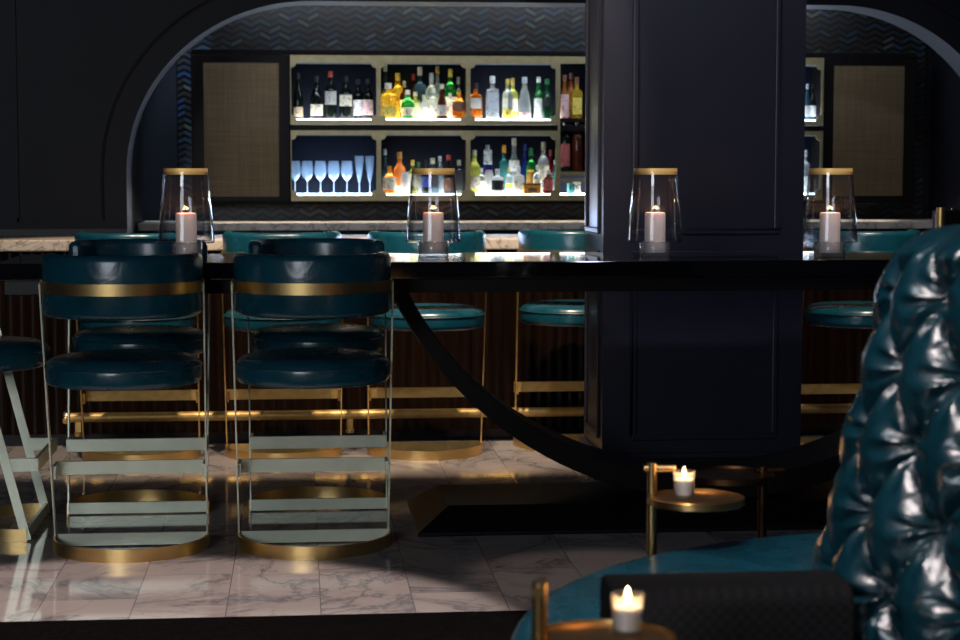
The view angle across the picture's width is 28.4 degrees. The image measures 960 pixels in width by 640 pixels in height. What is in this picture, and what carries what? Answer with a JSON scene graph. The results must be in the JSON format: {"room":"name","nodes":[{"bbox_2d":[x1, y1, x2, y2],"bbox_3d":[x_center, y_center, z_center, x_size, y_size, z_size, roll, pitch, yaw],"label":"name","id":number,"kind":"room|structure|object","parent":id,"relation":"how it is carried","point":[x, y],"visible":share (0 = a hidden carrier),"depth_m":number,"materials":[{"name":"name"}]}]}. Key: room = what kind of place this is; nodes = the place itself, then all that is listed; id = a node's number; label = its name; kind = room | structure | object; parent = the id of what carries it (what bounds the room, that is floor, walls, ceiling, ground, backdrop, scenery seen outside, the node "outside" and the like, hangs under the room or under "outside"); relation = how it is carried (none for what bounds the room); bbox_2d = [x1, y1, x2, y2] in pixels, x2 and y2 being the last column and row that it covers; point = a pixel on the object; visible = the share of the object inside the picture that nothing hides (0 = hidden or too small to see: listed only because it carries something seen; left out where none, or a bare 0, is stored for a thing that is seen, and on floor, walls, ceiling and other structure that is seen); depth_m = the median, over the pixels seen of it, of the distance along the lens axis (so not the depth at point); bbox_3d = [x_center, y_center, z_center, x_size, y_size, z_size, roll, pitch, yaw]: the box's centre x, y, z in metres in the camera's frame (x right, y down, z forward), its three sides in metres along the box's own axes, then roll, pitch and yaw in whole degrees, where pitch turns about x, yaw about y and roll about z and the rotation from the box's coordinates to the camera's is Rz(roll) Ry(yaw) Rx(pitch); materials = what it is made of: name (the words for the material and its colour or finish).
{"room":"cocktail bar","nodes":[
{"label":"cocktail bar","id":0,"kind":"room"},
{"bbox_2d":[131,113,143,232],"bbox_3d":[-1.860,-1.055,9.745,0.140,3.000,1.460,0,5,-5],"label":"wall","id":1,"kind":"structure","parent":0,"point":[137,171],"depth_m":10.13,"materials":[{"name":"grey paint"}]},
{"bbox_2d":[0,610,528,639],"bbox_3d":[1.369,1.156,1.557,11.000,0.106,7.648,0,5,-5],"label":"floor","id":2,"kind":"structure","parent":0,"point":[474,625],"depth_m":5.06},
{"bbox_2d":[530,576,675,639],"bbox_3d":[0.149,0.695,2.809,0.276,0.625,0.224,0,5,-5],"label":"table","id":3,"kind":"object","parent":2,"relation":"on","point":[595,629],"visible":0.88,"depth_m":2.81,"materials":[{"name":"gold metal"}]},
{"bbox_2d":[611,587,644,638],"bbox_3d":[0.218,0.431,2.812,0.050,0.074,0.050,0,5,-5],"label":"votive candle","id":4,"kind":"object","parent":3,"relation":"on","point":[627,616],"visible":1,"depth_m":2.80,"materials":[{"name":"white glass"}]},
{"bbox_2d":[644,462,744,556],"bbox_3d":[0.439,0.604,4.247,0.319,0.574,0.214,5,6,45],"label":"table","id":5,"kind":"object","parent":2,"relation":"on","point":[705,500],"visible":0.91,"depth_m":4.21,"materials":[{"name":"gold metal"}]},
{"bbox_2d":[673,467,695,500],"bbox_3d":[0.450,0.358,4.188,0.050,0.074,0.050,0,5,-5],"label":"votive candle","id":6,"kind":"object","parent":5,"relation":"on","point":[683,486],"visible":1,"depth_m":4.18,"materials":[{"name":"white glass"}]},
{"bbox_2d":[511,224,959,639],"bbox_3d":[1.131,0.397,3.384,2.159,1.125,2.159,4,6,41],"label":"settee","id":7,"kind":"object","parent":2,"relation":"on","point":[892,530],"visible":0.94,"depth_m":3.22,"materials":[{"name":"teal leather"}]},
{"bbox_2d":[600,570,854,639],"bbox_3d":[0.416,0.508,3.224,0.405,0.142,0.160,0,5,-5],"label":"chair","id":8,"kind":"object","parent":7,"relation":"on","point":[802,604],"visible":0.87,"depth_m":3.15,"materials":[{"name":"fabric"}]},
{"bbox_2d":[686,465,784,537],"bbox_3d":[0.612,0.609,4.551,0.261,0.515,0.214,-3,5,-31],"label":"table","id":9,"kind":"object","parent":2,"relation":"on","point":[716,476],"visible":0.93,"depth_m":4.55,"materials":[{"name":"brown metal"}]},
{"bbox_2d":[0,435,826,621],"bbox_3d":[0.686,0.580,8.753,11.000,0.100,6.850,0,5,-5],"label":"floor","id":10,"kind":"structure","parent":0,"point":[414,574],"depth_m":6.04,"materials":[{"name":"stone"}]},
{"bbox_2d":[0,329,56,541],"bbox_3d":[-1.709,0.232,6.447,0.496,0.964,0.508,0,5,-5],"label":"bar stool","id":11,"kind":"object","parent":10,"relation":"on","point":[17,353],"visible":0.96,"depth_m":6.34,"materials":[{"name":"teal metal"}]},
{"bbox_2d":[38,252,209,562],"bbox_3d":[-1.115,0.271,5.959,0.508,0.964,0.496,0,5,-5],"label":"bar stool","id":12,"kind":"object","parent":10,"relation":"on","point":[150,287],"visible":1,"depth_m":5.79,"materials":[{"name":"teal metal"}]},
{"bbox_2d":[66,239,209,514],"bbox_3d":[-1.234,0.194,6.912,0.508,0.964,0.496,0,5,-5],"label":"bar stool","id":13,"kind":"object","parent":10,"relation":"on","point":[187,339],"visible":0.54,"depth_m":6.76,"materials":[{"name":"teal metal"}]},
{"bbox_2d":[75,232,200,460],"bbox_3d":[-1.427,0.115,7.902,0.508,0.964,0.496,0,5,-5],"label":"bar stool","id":14,"kind":"object","parent":10,"relation":"on","point":[132,395],"visible":0.34,"depth_m":7.94,"materials":[{"name":"gold metal"}]},
{"bbox_2d":[221,231,342,459],"bbox_3d":[-0.825,0.110,7.959,0.508,0.964,0.496,0,5,-5],"label":"bar stool","id":15,"kind":"object","parent":10,"relation":"on","point":[233,242],"visible":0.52,"depth_m":7.93,"materials":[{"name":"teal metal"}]},
{"bbox_2d":[231,251,393,559],"bbox_3d":[-0.527,0.267,6.007,0.508,0.964,0.496,0,5,-5],"label":"bar stool","id":16,"kind":"object","parent":10,"relation":"on","point":[355,285],"visible":1,"depth_m":5.83,"materials":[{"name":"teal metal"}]},
{"bbox_2d":[248,238,387,511],"bbox_3d":[-0.597,0.189,6.981,0.508,0.964,0.496,0,5,-5],"label":"bar stool","id":17,"kind":"object","parent":10,"relation":"on","point":[299,335],"visible":0.67,"depth_m":6.83,"materials":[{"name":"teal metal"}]},
{"bbox_2d":[367,230,487,460],"bbox_3d":[-0.222,0.105,8.015,0.508,0.964,0.496,0,5,-5],"label":"bar stool","id":18,"kind":"object","parent":10,"relation":"on","point":[440,317],"visible":0.56,"depth_m":7.92,"materials":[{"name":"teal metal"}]},
{"bbox_2d":[0,234,875,445],"bbox_3d":[0.677,0.067,8.806,10.840,0.915,0.540,0,5,-5],"label":"bar counter","id":19,"kind":"object","parent":10,"relation":"on","point":[544,353],"depth_m":8.55,"materials":[{"name":"brown wood"}]},
{"bbox_2d":[0,234,803,250],"bbox_3d":[0.677,-0.365,8.772,10.840,0.050,0.540,0,5,-5],"label":"countertop","id":20,"kind":"structure","parent":19,"relation":"on","point":[493,241],"depth_m":8.33,"materials":[{"name":"beige stone"}]},
{"bbox_2d":[63,404,850,436],"bbox_3d":[2.073,0.424,8.727,7.842,0.115,0.122,0,5,-5],"label":"rail","id":21,"kind":"object","parent":19,"relation":"attached to","point":[349,415],"visible":0.5,"depth_m":8.42,"materials":[{"name":"gold metal"}]},
{"bbox_2d":[138,219,931,234],"bbox_3d":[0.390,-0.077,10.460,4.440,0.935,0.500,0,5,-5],"label":"countertop","id":22,"kind":"structure","parent":19,"relation":"on","point":[345,227],"depth_m":10.14,"materials":[{"name":"beige stone"}]},
{"bbox_2d":[0,251,894,536],"bbox_3d":[0.814,0.233,6.702,4.845,0.920,0.670,0,5,-5],"label":"table","id":23,"kind":"object","parent":10,"relation":"on","point":[797,498],"visible":0.74,"depth_m":6.43,"materials":[{"name":"black paint"}]},
{"bbox_2d":[158,168,214,254],"bbox_3d":[-1.004,-0.364,6.486,0.193,0.306,0.193,0,5,-5],"label":"lamp","id":24,"kind":"object","parent":23,"relation":"on","point":[186,240],"visible":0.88,"depth_m":6.46,"materials":[{"name":"clear glass"}]},
{"bbox_2d":[176,213,196,253],"bbox_3d":[-1.004,-0.297,6.492,0.071,0.138,0.071,0,5,-5],"label":"candle","id":25,"kind":"object","parent":24,"relation":"on","point":[186,223],"depth_m":6.46,"materials":[{"name":"wax"}]},
{"bbox_2d":[406,168,460,257],"bbox_3d":[-0.161,-0.371,6.565,0.193,0.306,0.193,0,5,-5],"label":"lamp","id":26,"kind":"object","parent":23,"relation":"on","point":[433,239],"visible":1,"depth_m":6.54,"materials":[{"name":"clear glass"}]},
{"bbox_2d":[423,212,443,252],"bbox_3d":[-0.161,-0.303,6.571,0.071,0.138,0.071,0,5,-5],"label":"candle","id":27,"kind":"object","parent":26,"relation":"on","point":[433,222],"depth_m":6.54,"materials":[{"name":"wax"}]},
{"bbox_2d":[627,168,682,257],"bbox_3d":[0.606,-0.371,6.568,0.193,0.306,0.193,0,5,-5],"label":"lamp","id":28,"kind":"object","parent":23,"relation":"on","point":[655,222],"visible":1,"depth_m":6.54,"materials":[{"name":"clear glass"}]},
{"bbox_2d":[645,212,665,252],"bbox_3d":[0.606,-0.303,6.573,0.071,0.138,0.071,0,5,-5],"label":"candle","id":29,"kind":"object","parent":28,"relation":"on","point":[655,222],"depth_m":6.54,"materials":[{"name":"wax"}]},
{"bbox_2d":[801,168,857,257],"bbox_3d":[1.208,-0.370,6.554,0.193,0.306,0.193,0,5,-5],"label":"lamp","id":30,"kind":"object","parent":23,"relation":"on","point":[829,239],"visible":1,"depth_m":6.53,"materials":[{"name":"clear glass"}]},
{"bbox_2d":[819,212,840,252],"bbox_3d":[1.208,-0.302,6.560,0.071,0.138,0.071,0,5,-5],"label":"candle","id":31,"kind":"object","parent":30,"relation":"on","point":[829,228],"depth_m":6.53,"materials":[{"name":"wax"}]},
{"bbox_2d":[932,207,959,228],"bbox_3d":[1.647,-0.306,6.578,0.173,0.175,0.126,0,5,-5],"label":"lantern","id":32,"kind":"object","parent":23,"relation":"on","point":[941,216],"visible":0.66,"depth_m":6.51,"materials":[{"name":"gold metal"}]},
{"bbox_2d":[513,229,584,450],"bbox_3d":[0.414,0.087,8.246,0.508,0.964,0.496,0,5,-5],"label":"bar stool","id":33,"kind":"object","parent":10,"relation":"on","point":[563,312],"visible":0.43,"depth_m":8.06,"materials":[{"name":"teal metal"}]},
{"bbox_2d":[800,229,920,444],"bbox_3d":[1.633,0.095,8.150,0.508,0.964,0.496,0,5,-5],"label":"bar stool","id":34,"kind":"object","parent":10,"relation":"on","point":[832,314],"visible":0.36,"depth_m":7.96,"materials":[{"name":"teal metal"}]},
{"bbox_2d":[0,0,959,232],"bbox_3d":[0.639,-1.603,9.077,11.000,2.400,0.250,0,5,-5],"label":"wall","id":35,"kind":"structure","parent":0,"point":[74,58],"depth_m":8.77,"materials":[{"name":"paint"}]},
{"bbox_2d":[0,229,126,235],"bbox_3d":[0.652,-0.426,9.036,11.000,0.030,0.020,0,5,-5],"label":"baseboard","id":36,"kind":"structure","parent":35,"relation":"attached to","point":[3,232],"depth_m":8.78,"materials":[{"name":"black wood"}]},
{"bbox_2d":[11,0,959,221],"bbox_3d":[-0.190,-1.426,8.880,7.309,1.922,0.012,0,5,-5],"label":"trim","id":37,"kind":"structure","parent":35,"relation":"attached to","point":[13,10],"depth_m":8.77,"materials":[{"name":"grey paint"}]},
{"bbox_2d":[143,5,930,220],"bbox_3d":[0.390,-1.132,10.698,5.200,3.000,0.100,0,5,-5],"label":"wall","id":38,"kind":"structure","parent":0,"point":[308,27],"depth_m":10.56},
{"bbox_2d":[190,49,916,204],"bbox_3d":[0.425,-1.060,10.516,3.992,0.834,0.285,0,5,-5],"label":"display cabinet","id":39,"kind":"object","parent":38,"relation":"attached to","point":[250,141],"visible":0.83,"depth_m":10.50,"materials":[{"name":"brown wood"}]},
{"bbox_2d":[293,73,302,118],"bbox_3d":[-0.988,-1.216,10.318,0.055,0.249,0.056,0,5,-5],"label":"bottle","id":40,"kind":"object","parent":39,"relation":"on","point":[298,95],"visible":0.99,"depth_m":10.30,"materials":[{"name":"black glass"}]},
{"bbox_2d":[310,76,322,118],"bbox_3d":[-0.888,-1.209,10.328,0.071,0.233,0.072,0,5,-5],"label":"bottle","id":41,"kind":"object","parent":39,"relation":"on","point":[316,99],"visible":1,"depth_m":10.31,"materials":[{"name":"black glass"}]},
{"bbox_2d":[325,71,336,118],"bbox_3d":[-0.812,-1.223,10.334,0.066,0.261,0.067,0,5,-5],"label":"bottle","id":42,"kind":"object","parent":39,"relation":"on","point":[330,90],"visible":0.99,"depth_m":10.31,"materials":[{"name":"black glass"}]},
{"bbox_2d":[296,62,370,63],"bbox_3d":[-0.790,-1.392,10.288,0.415,0.008,0.030,0,5,-5],"label":"light","id":43,"kind":"object","parent":39,"relation":"attached to","point":[296,62],"depth_m":10.26,"materials":[{"name":"grey"}]},
{"bbox_2d":[339,76,351,118],"bbox_3d":[-0.731,-1.210,10.343,0.071,0.234,0.072,0,5,-5],"label":"bottle","id":44,"kind":"object","parent":39,"relation":"on","point":[345,95],"visible":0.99,"depth_m":10.32,"materials":[{"name":"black glass"}]},
{"bbox_2d":[353,79,362,118],"bbox_3d":[-0.666,-1.207,10.390,0.061,0.220,0.062,0,5,-5],"label":"bottle","id":45,"kind":"object","parent":39,"relation":"on","point":[357,95],"visible":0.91,"depth_m":10.37,"materials":[{"name":"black glass"}]},
{"bbox_2d":[362,79,372,118],"bbox_3d":[-0.611,-1.202,10.345,0.060,0.218,0.061,0,5,-5],"label":"bottle","id":46,"kind":"object","parent":39,"relation":"on","point":[367,97],"visible":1,"depth_m":10.32,"materials":[{"name":"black glass"}]},
{"bbox_2d":[381,149,387,189],"bbox_3d":[-0.525,-0.823,10.515,0.044,0.246,0.044,0,5,-5],"label":"bottle","id":47,"kind":"object","parent":39,"relation":"on","point":[384,166],"visible":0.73,"depth_m":10.50,"materials":[{"name":"glass"}]},
{"bbox_2d":[381,83,396,118],"bbox_3d":[-0.499,-1.191,10.336,0.093,0.196,0.071,0,5,-5],"label":"bottle","id":48,"kind":"object","parent":39,"relation":"on","point":[388,100],"visible":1,"depth_m":10.31,"materials":[{"name":"yellow glass"}]},
{"bbox_2d":[383,166,396,193],"bbox_3d":[-0.493,-0.764,10.371,0.077,0.152,0.078,0,5,-5],"label":"bottle","id":49,"kind":"object","parent":39,"relation":"on","point":[389,181],"visible":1,"depth_m":10.34,"materials":[{"name":"orange glass"}]},
{"bbox_2d":[391,73,402,118],"bbox_3d":[-0.453,-1.233,10.479,0.078,0.257,0.078,0,5,-5],"label":"bottle","id":50,"kind":"object","parent":39,"relation":"on","point":[397,89],"visible":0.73,"depth_m":10.45,"materials":[{"name":"yellow glass"}]},
{"bbox_2d":[392,152,405,193],"bbox_3d":[-0.442,-0.809,10.453,0.083,0.229,0.084,0,5,-5],"label":"bottle","id":51,"kind":"object","parent":39,"relation":"on","point":[399,168],"visible":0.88,"depth_m":10.42,"materials":[{"name":"orange glass"}]},
{"bbox_2d":[401,172,409,193],"bbox_3d":[-0.409,-0.749,10.381,0.049,0.120,0.049,0,5,-5],"label":"bottle","id":52,"kind":"object","parent":39,"relation":"on","point":[405,178],"visible":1,"depth_m":10.36,"materials":[{"name":"white glass"}]},
{"bbox_2d":[401,90,414,118],"bbox_3d":[-0.393,-1.173,10.348,0.077,0.158,0.078,0,5,-5],"label":"bottle","id":53,"kind":"object","parent":39,"relation":"on","point":[407,106],"visible":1,"depth_m":10.32,"materials":[{"name":"green glass"}]},
{"bbox_2d":[408,160,416,193],"bbox_3d":[-0.370,-0.786,10.432,0.050,0.185,0.038,0,5,-5],"label":"bottle","id":54,"kind":"object","parent":39,"relation":"on","point":[414,183],"visible":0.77,"depth_m":10.42,"materials":[{"name":"yellow glass"}]},
{"bbox_2d":[413,92,420,118],"bbox_3d":[-0.354,-1.173,10.402,0.055,0.150,0.042,0,5,-5],"label":"bottle","id":55,"kind":"object","parent":39,"relation":"on","point":[416,102],"visible":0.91,"depth_m":10.38,"materials":[{"name":"yellow glass"}]},
{"bbox_2d":[414,67,425,101],"bbox_3d":[-0.331,-1.247,10.459,0.066,0.289,0.051,0,5,-5],"label":"bottle","id":56,"kind":"object","parent":39,"relation":"on","point":[419,87],"visible":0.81,"depth_m":10.44,"materials":[{"name":"glass"}]},
{"bbox_2d":[419,95,427,118],"bbox_3d":[-0.306,-1.162,10.377,0.049,0.132,0.050,0,5,-5],"label":"bottle","id":57,"kind":"object","parent":39,"relation":"on","point":[423,107],"visible":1,"depth_m":10.36,"materials":[{"name":"white glass"}]},
{"bbox_2d":[297,119,549,119],"bbox_3d":[-0.311,-1.092,10.441,1.429,0.018,0.244,0,5,-5],"label":"light","id":58,"kind":"object","parent":39,"relation":"attached to","point":[297,119],"depth_m":10.32,"materials":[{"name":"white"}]},
{"bbox_2d":[386,63,460,64],"bbox_3d":[-0.311,-1.395,10.333,0.426,0.008,0.030,0,5,-5],"label":"light","id":59,"kind":"object","parent":39,"relation":"attached to","point":[386,63],"depth_m":10.32,"materials":[{"name":"grey"}]},
{"bbox_2d":[422,160,430,193],"bbox_3d":[-0.295,-0.783,10.399,0.049,0.185,0.050,0,5,-5],"label":"bottle","id":60,"kind":"object","parent":39,"relation":"on","point":[426,178],"visible":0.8,"depth_m":10.38,"materials":[{"name":"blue glass"}]},
{"bbox_2d":[425,73,436,102],"bbox_3d":[-0.267,-1.228,10.436,0.066,0.255,0.067,0,5,-5],"label":"bottle","id":61,"kind":"object","parent":39,"relation":"on","point":[428,93],"visible":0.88,"depth_m":10.42,"materials":[{"name":"clear glass"}]},
{"bbox_2d":[428,88,437,118],"bbox_3d":[-0.255,-1.182,10.381,0.060,0.171,0.061,0,5,-5],"label":"bottle","id":62,"kind":"object","parent":39,"relation":"on","point":[432,101],"visible":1,"depth_m":10.36,"materials":[{"name":"clear glass"}]},
{"bbox_2d":[430,158,438,193],"bbox_3d":[-0.262,-0.794,10.472,0.066,0.196,0.051,0,5,-5],"label":"bottle","id":63,"kind":"object","parent":39,"relation":"on","point":[434,177],"visible":0.67,"depth_m":10.45,"materials":[{"name":"glass"}]},
{"bbox_2d":[438,156,443,193],"bbox_3d":[-0.222,-0.805,10.535,0.044,0.208,0.044,0,5,-5],"label":"bottle","id":64,"kind":"object","parent":39,"relation":"on","point":[441,176],"visible":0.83,"depth_m":10.52,"materials":[{"name":"clear glass"}]},
{"bbox_2d":[436,84,446,118],"bbox_3d":[-0.207,-1.190,10.354,0.060,0.191,0.061,0,5,-5],"label":"bottle","id":65,"kind":"object","parent":39,"relation":"on","point":[441,106],"visible":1,"depth_m":10.34,"materials":[{"name":"brown glass"}]},
{"bbox_2d":[444,155,453,193],"bbox_3d":[-0.173,-0.799,10.429,0.055,0.212,0.056,0,5,-5],"label":"bottle","id":66,"kind":"object","parent":39,"relation":"on","point":[448,178],"visible":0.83,"depth_m":10.41,"materials":[{"name":"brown glass"}]},
{"bbox_2d":[446,93,452,118],"bbox_3d":[-0.165,-1.171,10.410,0.049,0.145,0.050,0,5,-5],"label":"bottle","id":67,"kind":"object","parent":39,"relation":"on","point":[449,103],"visible":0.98,"depth_m":10.39,"materials":[{"name":"clear glass"}]},
{"bbox_2d":[444,69,455,101],"bbox_3d":[-0.163,-1.244,10.485,0.066,0.279,0.067,0,5,-5],"label":"bottle","id":68,"kind":"object","parent":39,"relation":"on","point":[450,87],"visible":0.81,"depth_m":10.46,"materials":[{"name":"green glass"}]},
{"bbox_2d":[452,91,465,118],"bbox_3d":[-0.115,-1.172,10.364,0.077,0.154,0.078,0,5,-5],"label":"bottle","id":69,"kind":"object","parent":39,"relation":"on","point":[459,106],"visible":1,"depth_m":10.34,"materials":[{"name":"orange glass"}]},
{"bbox_2d":[454,160,463,193],"bbox_3d":[-0.115,-0.786,10.436,0.055,0.185,0.042,0,5,-5],"label":"bottle","id":70,"kind":"object","parent":39,"relation":"on","point":[459,174],"visible":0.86,"depth_m":10.42,"materials":[{"name":"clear glass"}]},
{"bbox_2d":[470,150,479,193],"bbox_3d":[-0.030,-0.813,10.431,0.066,0.240,0.067,0,5,-5],"label":"bottle","id":71,"kind":"object","parent":39,"relation":"on","point":[474,166],"visible":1,"depth_m":10.41,"materials":[{"name":"yellow glass"}]},
{"bbox_2d":[470,83,481,118],"bbox_3d":[-0.025,-1.198,10.411,0.071,0.199,0.055,0,5,-5],"label":"bottle","id":72,"kind":"object","parent":39,"relation":"on","point":[475,98],"visible":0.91,"depth_m":10.39,"materials":[{"name":"orange glass"}]},
{"bbox_2d":[482,145,492,175],"bbox_3d":[0.042,-0.836,10.537,0.055,0.268,0.042,0,5,-5],"label":"bottle","id":73,"kind":"object","parent":39,"relation":"on","point":[487,164],"visible":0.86,"depth_m":10.51,"materials":[{"name":"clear glass"}]},
{"bbox_2d":[485,170,492,193],"bbox_3d":[0.049,-0.758,10.434,0.049,0.130,0.049,0,5,-5],"label":"bottle","id":74,"kind":"object","parent":39,"relation":"on","point":[488,173],"visible":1,"depth_m":10.41,"materials":[{"name":"white glass"}]},
{"bbox_2d":[486,76,498,118],"bbox_3d":[0.069,-1.215,10.388,0.071,0.236,0.054,0,5,-5],"label":"bottle","id":75,"kind":"object","parent":39,"relation":"on","point":[492,95],"visible":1,"depth_m":10.37,"materials":[{"name":"clear glass"}]},
{"bbox_2d":[491,169,503,193],"bbox_3d":[0.096,-0.759,10.407,0.071,0.136,0.072,0,5,-5],"label":"bottle","id":76,"kind":"object","parent":39,"relation":"on","point":[497,181],"visible":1,"depth_m":10.38,"materials":[{"name":"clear glass"}]},
{"bbox_2d":[499,145,508,193],"bbox_3d":[0.133,-0.837,10.546,0.055,0.268,0.042,0,5,-5],"label":"bottle","id":77,"kind":"object","parent":39,"relation":"on","point":[503,164],"visible":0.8,"depth_m":10.53,"materials":[{"name":"teal glass"}]},
{"bbox_2d":[502,79,512,118],"bbox_3d":[0.151,-1.208,10.397,0.060,0.220,0.061,0,5,-5],"label":"bottle","id":78,"kind":"object","parent":39,"relation":"on","point":[507,96],"visible":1,"depth_m":10.38,"materials":[{"name":"clear glass"}]},
{"bbox_2d":[505,168,512,193],"bbox_3d":[0.160,-0.766,10.463,0.044,0.141,0.045,0,5,-5],"label":"bottle","id":79,"kind":"object","parent":39,"relation":"on","point":[508,179],"visible":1,"depth_m":10.45,"materials":[{"name":"clear glass"}]},
{"bbox_2d":[475,63,549,64],"bbox_3d":[0.176,-1.399,10.379,0.432,0.008,0.030,0,5,-5],"label":"light","id":80,"kind":"object","parent":39,"relation":"attached to","point":[476,63],"depth_m":10.36,"materials":[{"name":"grey"}]},
{"bbox_2d":[509,138,518,176],"bbox_3d":[0.189,-0.856,10.540,0.061,0.307,0.062,0,5,-5],"label":"bottle","id":81,"kind":"object","parent":39,"relation":"on","point":[513,162],"visible":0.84,"depth_m":10.52,"materials":[{"name":"clear glass"}]},
{"bbox_2d":[510,78,517,118],"bbox_3d":[0.180,-1.221,10.499,0.061,0.230,0.062,0,5,-5],"label":"bottle","id":82,"kind":"object","parent":39,"relation":"on","point":[514,92],"visible":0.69,"depth_m":10.48,"materials":[{"name":"yellow glass"}]},
{"bbox_2d":[513,166,523,193],"bbox_3d":[0.211,-0.770,10.438,0.060,0.152,0.046,0,5,-5],"label":"bottle","id":83,"kind":"object","parent":39,"relation":"on","point":[518,179],"visible":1,"depth_m":10.42,"materials":[{"name":"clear glass"}]},
{"bbox_2d":[518,77,530,118],"bbox_3d":[0.244,-1.215,10.415,0.071,0.232,0.072,0,5,-5],"label":"bottle","id":84,"kind":"object","parent":39,"relation":"on","point":[524,112],"visible":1,"depth_m":10.39,"materials":[{"name":"clear glass"}]},
{"bbox_2d":[525,148,535,182],"bbox_3d":[0.283,-0.829,10.551,0.061,0.252,0.061,0,5,-5],"label":"bottle","id":85,"kind":"object","parent":39,"relation":"on","point":[530,165],"visible":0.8,"depth_m":10.53,"materials":[{"name":"green glass"}]},
{"bbox_2d":[523,183,540,193],"bbox_3d":[0.285,-0.722,10.428,0.095,0.059,0.065,0,5,-5],"label":"bottle","id":86,"kind":"object","parent":39,"relation":"on","point":[529,188],"visible":1,"depth_m":10.40,"materials":[{"name":"orange glass"}]},
{"bbox_2d":[534,77,542,118],"bbox_3d":[0.323,-1.219,10.453,0.055,0.234,0.056,0,5,-5],"label":"bottle","id":87,"kind":"object","parent":39,"relation":"on","point":[538,95],"visible":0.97,"depth_m":10.43,"materials":[{"name":"green glass"}]},
{"bbox_2d":[538,142,548,193],"bbox_3d":[0.351,-0.842,10.516,0.066,0.284,0.067,0,5,-5],"label":"bottle","id":88,"kind":"object","parent":39,"relation":"on","point":[543,162],"visible":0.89,"depth_m":10.49,"materials":[{"name":"clear glass"}]},
{"bbox_2d":[542,79,552,118],"bbox_3d":[0.368,-1.209,10.407,0.060,0.221,0.061,0,5,-5],"label":"bottle","id":89,"kind":"object","parent":39,"relation":"on","point":[547,101],"visible":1,"depth_m":10.39,"materials":[{"name":"green glass"}]},
{"bbox_2d":[543,170,553,193],"bbox_3d":[0.376,-0.758,10.434,0.060,0.130,0.061,0,5,-5],"label":"bottle","id":90,"kind":"object","parent":39,"relation":"on","point":[548,181],"visible":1,"depth_m":10.41,"materials":[{"name":"brown glass"}]},
{"bbox_2d":[297,193,813,194],"bbox_3d":[0.426,-0.693,10.543,2.908,0.018,0.244,0,5,-5],"label":"light","id":91,"kind":"object","parent":39,"relation":"attached to","point":[297,193],"depth_m":10.38,"materials":[{"name":"white"}]},
{"bbox_2d":[560,75,568,117],"bbox_3d":[0.464,-1.223,10.415,0.049,0.238,0.050,0,5,-5],"label":"bottle","id":92,"kind":"object","parent":39,"relation":"on","point":[564,98],"visible":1,"depth_m":10.40,"materials":[{"name":"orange glass"}]},
{"bbox_2d":[560,122,569,171],"bbox_3d":[0.468,-0.968,10.446,0.055,0.305,0.056,0,5,-5],"label":"bottle","id":93,"kind":"object","parent":39,"relation":"on","point":[565,138],"visible":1,"depth_m":10.43,"materials":[{"name":"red glass"}]},
{"bbox_2d":[568,73,573,117],"bbox_3d":[0.505,-1.241,10.529,0.050,0.254,0.050,0,5,-5],"label":"bottle","id":94,"kind":"object","parent":39,"relation":"on","point":[571,88],"visible":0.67,"depth_m":10.51,"materials":[{"name":"orange glass"}]},
{"bbox_2d":[560,118,584,122],"bbox_3d":[0.671,-1.104,10.525,0.494,0.018,0.260,0,5,-5],"label":"shelf","id":95,"kind":"object","parent":39,"relation":"attached to","point":[569,120],"depth_m":10.38,"materials":[{"name":"brown wood"}]},
{"bbox_2d":[571,122,581,171],"bbox_3d":[0.534,-0.969,10.453,0.060,0.305,0.060,0,5,-5],"label":"bottle","id":96,"kind":"object","parent":39,"relation":"on","point":[576,138],"visible":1,"depth_m":10.43,"materials":[{"name":"brown glass"}]},
{"bbox_2d":[571,77,581,117],"bbox_3d":[0.531,-1.218,10.422,0.060,0.227,0.046,0,5,-5],"label":"bottle","id":97,"kind":"object","parent":39,"relation":"on","point":[576,94],"visible":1,"depth_m":10.40,"materials":[{"name":"yellow glass"}]},
{"bbox_2d":[804,150,809,192],"bbox_3d":[1.816,-0.827,10.595,0.049,0.241,0.050,0,5,-5],"label":"bottle","id":98,"kind":"object","parent":39,"relation":"on","point":[806,164],"visible":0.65,"depth_m":10.58,"materials":[{"name":"clear glass"}]},
{"bbox_2d":[805,84,809,119],"bbox_3d":[1.819,-1.211,10.565,0.038,0.200,0.039,0,5,-5],"label":"bottle","id":99,"kind":"object","parent":39,"relation":"on","point":[807,98],"visible":0.89,"depth_m":10.55,"materials":[{"name":"glass"}]},
{"bbox_2d":[810,84,815,119],"bbox_3d":[1.850,-1.212,10.568,0.038,0.200,0.039,0,5,-5],"label":"bottle","id":100,"kind":"object","parent":39,"relation":"on","point":[812,98],"visible":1,"depth_m":10.56,"materials":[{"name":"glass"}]},
{"bbox_2d":[584,0,806,452],"bbox_3d":[0.860,-1.039,7.677,0.802,3.300,0.480,0,5,-5],"label":"wall column","id":101,"kind":"structure","parent":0,"point":[707,68],"depth_m":7.49,"materials":[{"name":"blue paint"}]},
{"bbox_2d":[580,436,778,479],"bbox_3d":[0.861,0.557,7.793,0.872,0.100,0.525,0,5,-5],"label":"column base","id":102,"kind":"structure","parent":101,"relation":"attached to","point":[671,456],"depth_m":7.55,"materials":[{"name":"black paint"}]},
{"bbox_2d":[584,0,783,440],"bbox_3d":[0.864,-0.911,7.649,0.826,2.750,0.427,0,5,-5],"label":"trim","id":103,"kind":"structure","parent":101,"relation":"attached to","point":[634,436],"depth_m":7.50,"materials":[{"name":"blue paint"}]},
{"bbox_2d":[928,48,959,218],"bbox_3d":[2.719,-1.090,10.177,0.140,3.000,1.460,0,5,-5],"label":"wall","id":104,"kind":"structure","parent":0,"point":[944,153],"depth_m":10.66,"materials":[{"name":"grey paint"}]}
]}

